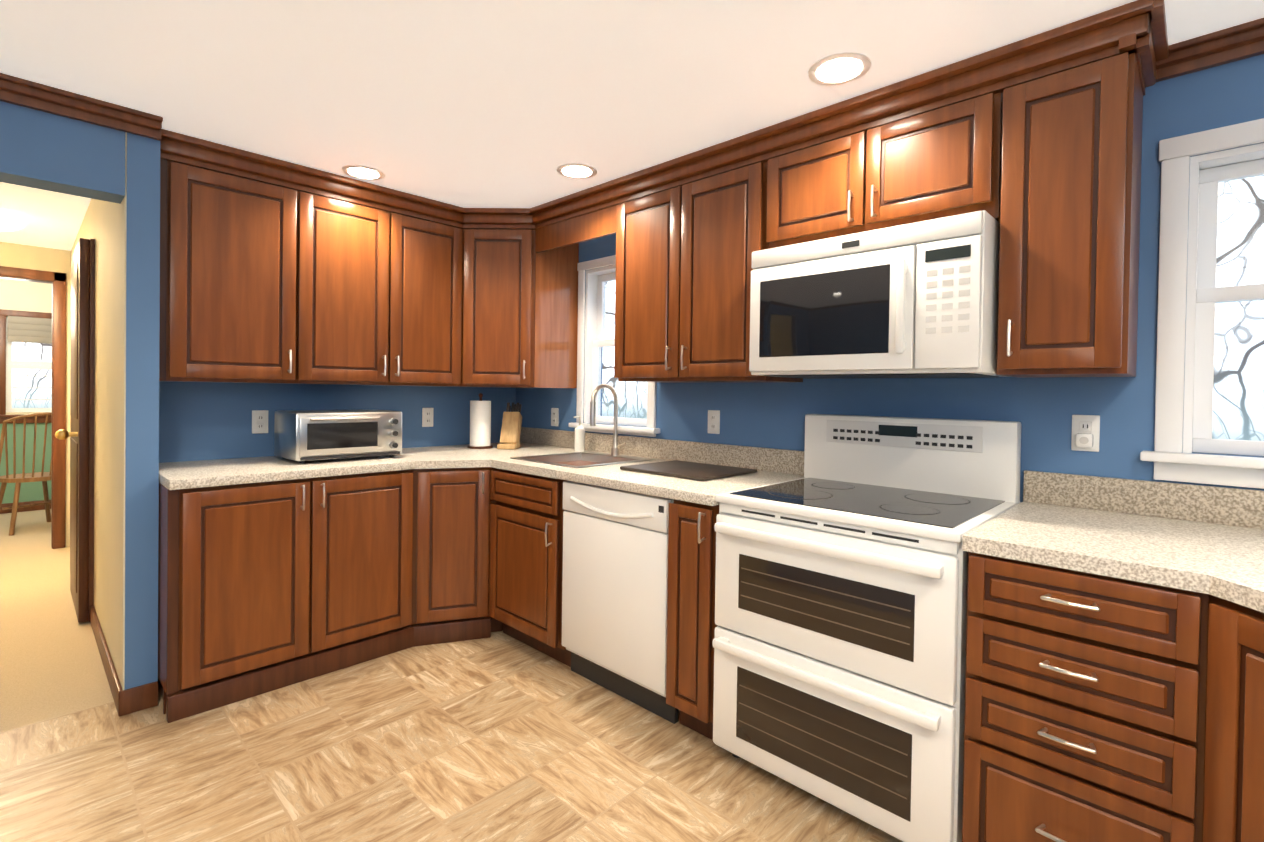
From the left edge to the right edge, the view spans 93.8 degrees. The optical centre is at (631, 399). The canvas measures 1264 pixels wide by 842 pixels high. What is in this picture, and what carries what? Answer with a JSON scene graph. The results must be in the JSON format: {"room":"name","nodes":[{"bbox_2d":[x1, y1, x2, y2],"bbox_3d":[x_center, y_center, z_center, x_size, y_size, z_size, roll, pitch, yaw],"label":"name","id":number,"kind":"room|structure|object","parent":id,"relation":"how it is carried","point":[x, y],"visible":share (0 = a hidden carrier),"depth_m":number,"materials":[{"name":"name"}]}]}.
{"room":"kitchen","nodes":[
{"label":"kitchen","id":0,"kind":"room"},
{"bbox_2d":[0,279,51,503],"bbox_3d":[-6.341,-0.043,5.602,0.150,2.300,4.000,1,1,44],"label":"wall","id":1,"kind":"structure","parent":0,"point":[17,295],"depth_m":5.84,"materials":[{"name":"green paint"}]},
{"bbox_2d":[0,309,51,417],"bbox_3d":[-5.957,-0.348,5.906,0.130,1.045,0.590,1,1,44],"label":"dining room window","id":2,"kind":"structure","parent":1,"relation":"in","point":[6,387],"depth_m":5.80,"materials":[{"name":"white wood"}]},
{"bbox_2d":[7,316,51,343],"bbox_3d":[-5.912,-0.685,5.863,0.032,0.250,0.390,1,1,44],"label":"blind","id":3,"kind":"object","parent":2,"relation":"attached to","point":[29,330],"visible":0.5,"depth_m":5.82,"materials":[{"name":"beige"}]},
{"bbox_2d":[0,242,70,546],"bbox_3d":[-4.861,-0.004,4.176,0.120,2.300,3.700,1,1,44],"label":"wall","id":4,"kind":"structure","parent":0,"point":[33,257],"depth_m":4.53,"materials":[{"name":"beige paint"}]},
{"bbox_2d":[0,509,113,732],"bbox_3d":[-4.471,1.186,3.798,5.450,0.059,3.700,1,1,44],"label":"floor","id":5,"kind":"structure","parent":0,"point":[51,665],"depth_m":2.95,"materials":[{"name":"beige carpet"}]},
{"bbox_2d":[0,412,51,535],"bbox_3d":[-5.243,0.619,5.175,0.519,1.025,0.524,1,1,44],"label":"dining chair","id":6,"kind":"object","parent":5,"relation":"on","point":[23,476],"visible":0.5,"depth_m":5.00,"materials":[{"name":"brown wood"}]},
{"bbox_2d":[0,101,124,203],"bbox_3d":[-2.562,0.058,1.715,0.147,2.300,1.645,1,1,44],"label":"wall","id":7,"kind":"structure","parent":0,"point":[42,150],"depth_m":2.12,"materials":[{"name":"blue paint"}]},
{"bbox_2d":[70,132,159,689],"bbox_3d":[-3.118,0.029,3.466,3.377,2.300,0.105,1,1,44],"label":"wall","id":8,"kind":"structure","parent":0,"point":[125,234],"depth_m":2.32,"materials":[{"name":"blue paint"}]},
{"bbox_2d":[55,238,94,622],"bbox_3d":[-3.150,0.159,3.319,0.720,2.018,0.146,1,1,44],"label":"hall door","id":9,"kind":"structure","parent":8,"relation":"in","point":[81,434],"depth_m":3.12,"materials":[{"name":"brown wood"}]},
{"bbox_2d":[159,381,515,462],"bbox_3d":[-1.548,0.052,3.415,0.150,2.300,2.000,1,1,44],"label":"wall","id":10,"kind":"structure","parent":0,"point":[198,421],"depth_m":3.01,"materials":[{"name":"blue paint"}]},
{"bbox_2d":[159,132,318,383],"bbox_3d":[-1.847,-0.575,2.724,0.348,0.991,0.582,1,1,44],"label":"upper cabinet","id":11,"kind":"object","parent":10,"relation":"attached to","point":[273,270],"depth_m":2.59,"materials":[{"name":"brown wood"}]},
{"bbox_2d":[252,410,267,433],"bbox_3d":[-1.867,0.113,2.969,0.010,0.116,0.072,1,1,44],"label":"electrical outlet","id":12,"kind":"object","parent":10,"relation":"attached to","point":[259,421],"visible":1,"depth_m":2.97,"materials":[{"name":"white plastic"}]},
{"bbox_2d":[315,172,378,384],"bbox_3d":[-1.538,-0.574,3.044,0.348,0.991,0.563,1,1,44],"label":"upper cabinet","id":13,"kind":"object","parent":10,"relation":"attached to","point":[345,306],"depth_m":2.92,"materials":[{"name":"brown wood"}]},
{"bbox_2d":[375,186,454,386],"bbox_3d":[-1.230,-0.573,3.332,0.393,0.991,0.531,1,1,44],"label":"upper cabinet","id":14,"kind":"object","parent":10,"relation":"attached to","point":[415,235],"depth_m":3.18,"materials":[{"name":"brown wood"}]},
{"bbox_2d":[422,408,433,426],"bbox_3d":[-1.247,0.109,3.613,0.010,0.116,0.072,1,1,44],"label":"electrical outlet","id":15,"kind":"object","parent":10,"relation":"attached to","point":[427,417],"visible":1,"depth_m":3.61,"materials":[{"name":"white plastic"}]},
{"bbox_2d":[455,206,538,387],"bbox_3d":[-0.909,-0.571,3.488,0.639,0.991,0.357,1,1,44],"label":"upper cabinet","id":16,"kind":"object","parent":10,"relation":"attached to","point":[497,249],"depth_m":3.38,"materials":[{"name":"brown wood"}]},
{"bbox_2d":[0,631,902,841],"bbox_3d":[-0.338,1.277,1.136,5.100,0.060,3.900,1,1,44],"label":"floor","id":17,"kind":"structure","parent":0,"point":[499,736],"depth_m":1.96,"materials":[{"name":"wood"}]},
{"bbox_2d":[158,468,401,722],"bbox_3d":[-1.595,0.771,2.783,0.677,0.875,1.020,1,1,44],"label":"base cabinet","id":18,"kind":"object","parent":17,"relation":"on","point":[264,586],"depth_m":2.45,"materials":[{"name":"brown wood"}]},
{"bbox_2d":[159,440,593,487],"bbox_3d":[-1.187,0.316,3.067,0.858,0.038,1.994,1,1,44],"label":"countertop","id":19,"kind":"structure","parent":18,"relation":"on","point":[435,458],"depth_m":2.77,"materials":[{"name":"beige stone"}]},
{"bbox_2d":[274,409,401,462],"bbox_3d":[-1.450,0.176,2.952,0.377,0.235,0.500,1,1,44],"label":"toaster oven","id":20,"kind":"object","parent":19,"relation":"on","point":[301,436],"visible":1,"depth_m":2.82,"materials":[{"name":"silver metal"}]},
{"bbox_2d":[467,393,492,448],"bbox_3d":[-0.919,0.127,3.587,0.150,0.332,0.150,1,1,44],"label":"paper towel holder","id":21,"kind":"object","parent":19,"relation":"on","point":[480,423],"visible":0.98,"depth_m":3.54,"materials":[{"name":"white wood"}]},
{"bbox_2d":[497,402,521,448],"bbox_3d":[-0.740,0.157,3.614,0.110,0.276,0.210,1,1,4],"label":"knife block","id":22,"kind":"object","parent":19,"relation":"on","point":[511,429],"visible":1,"depth_m":3.58,"materials":[{"name":"brown wood"}]},
{"bbox_2d":[574,415,584,451],"bbox_3d":[-0.312,0.199,3.455,0.060,0.210,0.075,1,1,44],"label":"soap dispenser","id":23,"kind":"object","parent":19,"relation":"on","point":[579,443],"visible":0.98,"depth_m":3.44,"materials":[{"name":"white plastic"}]},
{"bbox_2d":[402,464,493,649],"bbox_3d":[-0.882,0.774,3.388,0.867,0.875,1.105,1,1,44],"label":"base cabinet","id":24,"kind":"object","parent":17,"relation":"on","point":[444,512],"depth_m":2.94,"materials":[{"name":"brown wood"}]},
{"bbox_2d":[494,452,803,503],"bbox_3d":[0.046,0.338,2.762,1.342,0.038,0.723,1,1,44],"label":"countertop","id":25,"kind":"structure","parent":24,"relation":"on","point":[603,475],"depth_m":2.44,"materials":[{"name":"beige stone"}]},
{"bbox_2d":[510,448,653,467],"bbox_3d":[-0.259,0.395,3.068,0.524,0.180,0.534,1,1,44],"label":"sink","id":26,"kind":"object","parent":25,"relation":"in","point":[587,459],"depth_m":3.21,"materials":[{"name":"grey metal"}]},
{"bbox_2d":[590,384,625,455],"bbox_3d":[-0.126,0.117,3.162,0.103,0.376,0.212,1,1,44],"label":"faucet","id":27,"kind":"object","parent":25,"relation":"on","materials":[{"name":"silver metal"}]},
{"bbox_2d":[620,460,756,480],"bbox_3d":[0.252,0.314,2.652,0.470,0.014,0.400,1,1,44],"label":"cutting board","id":28,"kind":"object","parent":25,"relation":"on","point":[691,470],"visible":0.98,"depth_m":2.59,"materials":[{"name":"brown"}]},
{"bbox_2d":[486,464,637,666],"bbox_3d":[-0.310,0.786,3.070,0.581,0.875,0.770,1,1,44],"label":"base cabinet","id":29,"kind":"object","parent":17,"relation":"on","point":[524,510],"depth_m":2.81,"materials":[{"name":"brown wood"}]},
{"bbox_2d":[562,481,677,723],"bbox_3d":[0.129,0.801,2.653,0.614,0.868,0.669,1,1,44],"label":"dishwasher","id":30,"kind":"object","parent":17,"relation":"on","point":[614,589],"visible":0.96,"depth_m":2.39,"materials":[{"name":"white metal"}]},
{"bbox_2d":[662,496,718,739],"bbox_3d":[0.446,0.805,2.377,0.210,0.875,0.719,1,1,44],"label":"base cabinet","id":31,"kind":"object","parent":17,"relation":"on","point":[691,625],"depth_m":2.11,"materials":[{"name":"brown wood"}]},
{"bbox_2d":[712,414,1020,841],"bbox_3d":[0.779,0.660,2.005,0.768,1.185,0.740,1,1,44],"label":"range","id":32,"kind":"object","parent":17,"relation":"on","point":[839,639],"visible":0.98,"depth_m":1.77,"materials":[{"name":"white metal"}]},
{"bbox_2d":[962,620,1197,841],"bbox_3d":[1.244,0.826,1.576,0.491,0.875,0.766,1,1,44],"label":"drawers","id":33,"kind":"object","parent":17,"relation":"on","point":[1114,658],"depth_m":1.35,"materials":[{"name":"brown wood"}]},
{"bbox_2d":[962,500,1263,691],"bbox_3d":[1.427,0.377,1.085,1.422,0.038,1.223,1,1,44],"label":"countertop","id":34,"kind":"structure","parent":33,"relation":"on","point":[1172,593],"depth_m":1.34,"materials":[{"name":"beige stone"}]},
{"bbox_2d":[1194,680,1263,841],"bbox_3d":[1.590,0.839,0.944,0.974,0.875,1.197,1,1,44],"label":"base cabinet","id":35,"kind":"object","parent":17,"relation":"on","point":[1229,720],"depth_m":1.14,"materials":[{"name":"brown wood"}]},
{"bbox_2d":[0,0,1263,250],"bbox_3d":[-2.399,-1.140,2.536,10.100,0.080,4.750,1,1,44],"label":"ceiling","id":36,"kind":"structure","parent":0,"point":[488,102],"depth_m":1.91,"materials":[{"name":"paint"}]},
{"bbox_2d":[0,210,26,230],"bbox_3d":[-3.915,-1.090,3.587,0.340,0.171,0.340,1,1,44],"label":"hall ceiling light","id":37,"kind":"object","parent":36,"relation":"attached to","point":[9,221],"visible":0.83,"depth_m":3.59,"materials":[{"name":"white glass"}]},
{"bbox_2d":[342,165,384,179],"bbox_3d":[-1.284,-1.084,2.830,0.190,0.007,0.190,1,1,44],"label":"recessed light","id":38,"kind":"object","parent":36,"relation":"in","point":[363,172],"visible":1,"depth_m":2.81,"materials":[{"name":"white"}]},
{"bbox_2d":[557,163,596,178],"bbox_3d":[-0.258,-1.068,2.771,0.190,0.007,0.190,1,1,44],"label":"recessed light","id":39,"kind":"object","parent":36,"relation":"in","point":[576,170],"visible":1,"depth_m":2.76,"materials":[{"name":"white"}]},
{"bbox_2d":[808,52,870,85],"bbox_3d":[0.657,-1.045,1.876,0.190,0.007,0.190,1,1,44],"label":"recessed light","id":40,"kind":"object","parent":36,"relation":"in","point":[842,68],"visible":1,"depth_m":1.86,"materials":[{"name":"white"}]},
{"bbox_2d":[516,54,1263,501],"bbox_3d":[0.980,0.100,2.472,5.100,2.300,0.150,1,1,44],"label":"wall","id":41,"kind":"structure","parent":0,"point":[772,414],"depth_m":1.99,"materials":[{"name":"blue paint"}]},
{"bbox_2d":[551,408,558,425],"bbox_3d":[-0.495,0.113,3.781,0.072,0.116,0.010,1,1,44],"label":"electrical outlet","id":42,"kind":"object","parent":41,"relation":"attached to","point":[554,416],"visible":1,"depth_m":3.77,"materials":[{"name":"white plastic"}]},
{"bbox_2d":[539,212,582,387],"bbox_3d":[-0.673,-0.570,3.733,0.639,0.991,0.323,1,1,44],"label":"upper cabinet","id":43,"kind":"object","parent":41,"relation":"attached to","point":[559,239],"depth_m":3.50,"materials":[{"name":"brown wood"}]},
{"bbox_2d":[569,255,659,436],"bbox_3d":[-0.070,-0.315,3.425,0.700,1.023,0.175,1,1,44],"label":"window","id":44,"kind":"structure","parent":41,"relation":"in","point":[591,316],"depth_m":3.58,"materials":[{"name":"white"}]},
{"bbox_2d":[611,164,666,382],"bbox_3d":[0.203,-0.565,2.871,0.482,0.956,0.349,1,1,44],"label":"upper cabinet","id":45,"kind":"object","parent":41,"relation":"attached to","point":[638,203],"depth_m":2.79,"materials":[{"name":"brown wood"}]},
{"bbox_2d":[708,410,719,433],"bbox_3d":[0.402,0.111,2.917,0.072,0.116,0.010,1,1,44],"label":"electrical outlet","id":46,"kind":"object","parent":41,"relation":"attached to","point":[713,421],"visible":1,"depth_m":2.91,"materials":[{"name":"white plastic"}]},
{"bbox_2d":[663,132,802,382],"bbox_3d":[0.460,-0.558,2.623,0.481,0.956,0.349,1,1,44],"label":"upper cabinet","id":47,"kind":"object","parent":41,"relation":"attached to","point":[713,218],"depth_m":2.50,"materials":[{"name":"brown wood"}]},
{"bbox_2d":[763,104,842,249],"bbox_3d":[0.803,-0.797,2.293,0.453,0.461,0.349,1,1,44],"label":"upper cabinet","id":48,"kind":"object","parent":41,"relation":"attached to","point":[803,159],"depth_m":2.21,"materials":[{"name":"brown wood"}]},
{"bbox_2d":[843,52,1002,234],"bbox_3d":[1.051,-0.791,2.054,0.453,0.461,0.349,1,1,44],"label":"upper cabinet","id":49,"kind":"object","parent":41,"relation":"attached to","point":[929,148],"depth_m":1.91,"materials":[{"name":"brown wood"}]},
{"bbox_2d":[749,210,1010,378],"bbox_3d":[0.872,-0.320,2.130,0.785,0.477,0.486,1,1,44],"label":"microwave","id":50,"kind":"object","parent":49,"relation":"attached to","point":[916,300],"visible":0.98,"depth_m":1.91,"materials":[{"name":"white plastic"}]},
{"bbox_2d":[995,4,1150,377],"bbox_3d":[1.324,-0.543,1.791,0.306,0.941,0.349,1,1,44],"label":"upper cabinet","id":51,"kind":"object","parent":41,"relation":"attached to","point":[1070,159],"depth_m":1.65,"materials":[{"name":"brown wood"}]},
{"bbox_2d":[1071,415,1099,451],"bbox_3d":[1.449,0.108,1.891,0.072,0.116,0.036,1,1,44],"label":"electrical outlet","id":52,"kind":"object","parent":41,"relation":"attached to","point":[1085,432],"visible":1,"depth_m":1.89,"materials":[{"name":"white plastic"}]},
{"bbox_2d":[1140,118,1263,488],"bbox_3d":[1.950,-0.258,1.480,1.004,1.017,0.175,1,1,44],"label":"window","id":53,"kind":"structure","parent":41,"relation":"in","point":[1193,314],"depth_m":1.74,"materials":[{"name":"white wood"}]},
{"label":"outside","id":54,"kind":"structure","parent":0,"visible":0},
{"bbox_2d":[602,176,1263,440],"bbox_3d":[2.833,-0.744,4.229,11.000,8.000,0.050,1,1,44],"label":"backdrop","id":55,"kind":"structure","parent":54,"point":[1226,344],"depth_m":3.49,"materials":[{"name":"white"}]},
{"bbox_3d":[-0.157,0.102,0.860,4.800,2.300,4.050,1,1,44],"label":"wall","id":56,"kind":"structure","parent":0,"visible":0},
{"bbox_2d":[0,73,162,715],"bbox_3d":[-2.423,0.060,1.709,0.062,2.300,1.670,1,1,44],"label":"trim","id":57,"kind":"structure","parent":56,"relation":"attached to","point":[13,90],"depth_m":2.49,"materials":[{"name":"brown wood"}]},
{"bbox_2d":[1156,18,1263,81],"bbox_3d":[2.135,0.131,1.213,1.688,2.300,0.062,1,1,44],"label":"crown molding","id":58,"kind":"structure","parent":56,"relation":"attached to","point":[1218,48],"depth_m":1.68,"materials":[{"name":"brown wood"}]},
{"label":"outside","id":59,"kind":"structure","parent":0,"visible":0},
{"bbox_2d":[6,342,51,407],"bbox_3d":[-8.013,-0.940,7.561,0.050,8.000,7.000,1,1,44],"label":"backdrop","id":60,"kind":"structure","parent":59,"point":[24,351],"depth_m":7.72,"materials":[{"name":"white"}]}
]}

